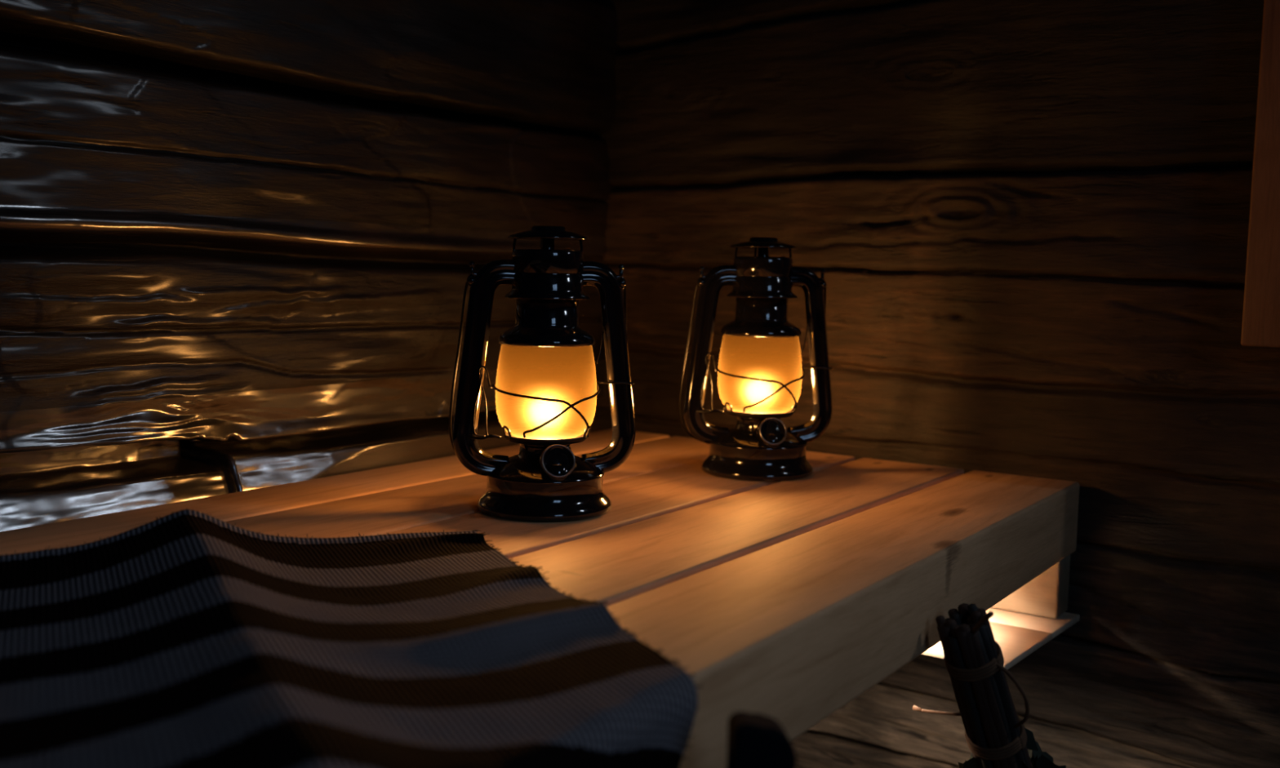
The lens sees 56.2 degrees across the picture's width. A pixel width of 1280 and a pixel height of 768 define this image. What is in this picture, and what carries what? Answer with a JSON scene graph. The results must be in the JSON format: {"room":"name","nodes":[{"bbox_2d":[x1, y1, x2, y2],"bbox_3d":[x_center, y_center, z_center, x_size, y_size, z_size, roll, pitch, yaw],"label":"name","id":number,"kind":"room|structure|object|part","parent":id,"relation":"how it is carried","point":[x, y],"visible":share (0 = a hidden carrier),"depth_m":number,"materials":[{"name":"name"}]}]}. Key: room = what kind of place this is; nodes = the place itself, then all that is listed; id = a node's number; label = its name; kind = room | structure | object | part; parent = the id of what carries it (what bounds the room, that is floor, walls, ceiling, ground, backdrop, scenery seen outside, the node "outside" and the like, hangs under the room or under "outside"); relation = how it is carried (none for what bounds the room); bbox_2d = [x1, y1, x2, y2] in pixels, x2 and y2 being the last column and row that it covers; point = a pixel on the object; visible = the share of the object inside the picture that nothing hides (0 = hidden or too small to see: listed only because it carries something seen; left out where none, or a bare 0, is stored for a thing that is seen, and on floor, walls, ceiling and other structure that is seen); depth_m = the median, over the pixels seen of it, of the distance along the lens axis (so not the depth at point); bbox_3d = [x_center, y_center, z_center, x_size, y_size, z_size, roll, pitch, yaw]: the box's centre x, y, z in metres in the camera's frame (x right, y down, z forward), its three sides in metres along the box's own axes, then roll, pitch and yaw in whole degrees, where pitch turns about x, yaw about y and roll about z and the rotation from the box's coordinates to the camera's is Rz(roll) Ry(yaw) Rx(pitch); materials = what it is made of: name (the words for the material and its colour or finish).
{"room":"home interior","nodes":[
{"label":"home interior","id":0,"kind":"room"},
{"bbox_2d":[0,0,624,532],"bbox_3d":[-0.892,-0.396,0.422,0.124,2.100,3.050,5,7,34],"label":"wall","id":1,"kind":"structure","parent":0,"point":[239,239],"depth_m":1.16,"materials":[{"name":"brown wood"}]},
{"bbox_2d":[569,0,1279,767],"bbox_3d":[0.313,-0.461,1.353,0.960,2.100,0.038,5,7,34],"label":"wall","id":2,"kind":"structure","parent":0,"point":[1026,222],"depth_m":1.30,"materials":[{"name":"brown wood"}]},
{"bbox_2d":[853,652,1257,761],"bbox_3d":[0.407,0.362,1.353,0.510,0.182,0.017,5,7,36],"label":"moss chinking","id":3,"kind":"object","parent":2,"relation":"attached to","point":[1243,677],"visible":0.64,"depth_m":1.34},
{"bbox_2d":[1240,0,1279,347],"bbox_3d":[0.635,-0.754,1.052,0.102,1.447,0.034,5,7,34],"label":"trim","id":4,"kind":"structure","parent":2,"relation":"attached to","point":[1260,325],"depth_m":1.12,"materials":[{"name":"brown wood"}]},
{"bbox_3d":[0.207,0.790,-0.280,2.870,0.080,3.230,5,7,34],"label":"floor","id":5,"kind":"structure","parent":0,"visible":0},
{"bbox_2d":[0,429,1079,767],"bbox_3d":[-0.411,0.405,0.559,0.618,0.500,2.194,5,7,34],"label":"bench","id":6,"kind":"object","parent":5,"relation":"on","point":[788,602],"visible":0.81,"depth_m":0.97,"materials":[{"name":"brown wood"}]},
{"bbox_2d":[0,508,703,767],"bbox_3d":[-0.202,0.229,0.624,0.424,0.228,0.607,-2,6,-26],"label":"striped cloth","id":7,"kind":"object","parent":6,"relation":"on","point":[185,638],"visible":1,"depth_m":0.62,"materials":[{"name":"fabric"}]},
{"bbox_2d":[448,226,635,522],"bbox_3d":[-0.082,-0.013,1.054,0.166,0.249,0.121,0,6,-15],"label":"hurricane lantern","id":8,"kind":"object","parent":6,"relation":"on","point":[545,482],"visible":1,"depth_m":1.03,"materials":[{"name":"black metal"}]},
{"bbox_3d":[-0.136,0.045,1.036,0.031,0.005,0.005,1,6,2],"label":"lift lever","id":9,"kind":"part","parent":8,"relation":"part of","materials":[{"name":"black metal"}]},
{"bbox_3d":[-0.090,-0.001,1.083,0.165,0.185,0.059,0,6,-15],"label":"bail handle","id":10,"kind":"part","parent":8,"relation":"part of","materials":[{"name":"black metal"}]},
{"bbox_3d":[-0.084,0.087,1.064,0.120,0.047,0.120,0,6,-15],"label":"tank","id":11,"kind":"part","parent":8,"relation":"part of","materials":[{"name":"black metal"}]},
{"bbox_3d":[-0.083,0.047,1.060,0.076,0.007,0.076,0,6,-15],"label":"globe plate","id":12,"kind":"part","parent":8,"relation":"part of","materials":[{"name":"metal"}]},
{"bbox_2d":[497,298,595,347],"bbox_3d":[-0.081,-0.057,1.050,0.086,0.044,0.086,0,6,-15],"label":"hood","id":13,"kind":"object","parent":8,"relation":"attached to","point":[540,322],"depth_m":1.02,"materials":[{"name":"black metal"}]},
{"bbox_3d":[-0.070,0.066,1.021,0.029,0.029,0.020,0,6,-15],"label":"knob","id":14,"kind":"part","parent":8,"relation":"part of","materials":[{"name":"black metal"}]},
{"bbox_2d":[677,237,832,481],"bbox_3d":[0.128,-0.030,1.271,0.166,0.249,0.121,0,6,-11],"label":"hurricane lantern","id":15,"kind":"object","parent":6,"relation":"on","point":[760,447],"visible":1,"depth_m":1.25,"materials":[{"name":"black metal"}]},
{"bbox_3d":[0.072,0.028,1.257,0.031,0.005,0.005,2,6,6],"label":"lift lever","id":16,"kind":"part","parent":15,"relation":"part of","materials":[{"name":"black metal"}]},
{"bbox_3d":[0.122,-0.018,1.300,0.165,0.185,0.059,0,6,-11],"label":"bail handle","id":17,"kind":"part","parent":15,"relation":"part of","materials":[{"name":"black metal"}]},
{"bbox_3d":[0.126,0.071,1.280,0.120,0.047,0.120,0,6,-11],"label":"tank","id":18,"kind":"part","parent":15,"relation":"part of","materials":[{"name":"black metal"}]},
{"bbox_3d":[0.126,0.030,1.276,0.076,0.007,0.076,0,6,-11],"label":"globe plate","id":19,"kind":"part","parent":15,"relation":"part of","materials":[{"name":"metal"}]},
{"bbox_2d":[720,297,801,337],"bbox_3d":[0.129,-0.073,1.266,0.086,0.044,0.086,0,6,-11],"label":"hood","id":20,"kind":"object","parent":15,"relation":"attached to","point":[755,317],"depth_m":1.24,"materials":[{"name":"black metal"}]},
{"bbox_3d":[0.136,0.050,1.237,0.029,0.029,0.020,0,6,-11],"label":"knob","id":21,"kind":"part","parent":15,"relation":"part of","materials":[{"name":"black metal"}]},
{"bbox_2d":[726,711,795,767],"bbox_3d":[0.053,0.410,0.593,0.030,0.507,0.020,1,6,-6],"label":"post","id":22,"kind":"object","parent":5,"relation":"on","point":[754,740],"visible":1,"depth_m":0.56,"materials":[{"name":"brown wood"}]},
{"bbox_2d":[912,603,1066,767],"bbox_3d":[0.331,0.388,1.002,0.285,0.472,0.141,-3,7,-37],"label":"whisk","id":23,"kind":"object","parent":5,"relation":"on","point":[995,735],"visible":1,"depth_m":0.91,"materials":[{"name":"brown plant"}]},
{"bbox_3d":[0.254,0.209,0.912,0.044,0.028,0.043,5,7,34],"label":"cord","id":24,"kind":"part","parent":23,"relation":"part of","materials":[{"name":"wicker"}]},
{"bbox_3d":[0.280,0.276,0.942,0.047,0.029,0.046,5,7,34],"label":"cord","id":25,"kind":"part","parent":23,"relation":"part of","materials":[{"name":"wicker"}]}
]}

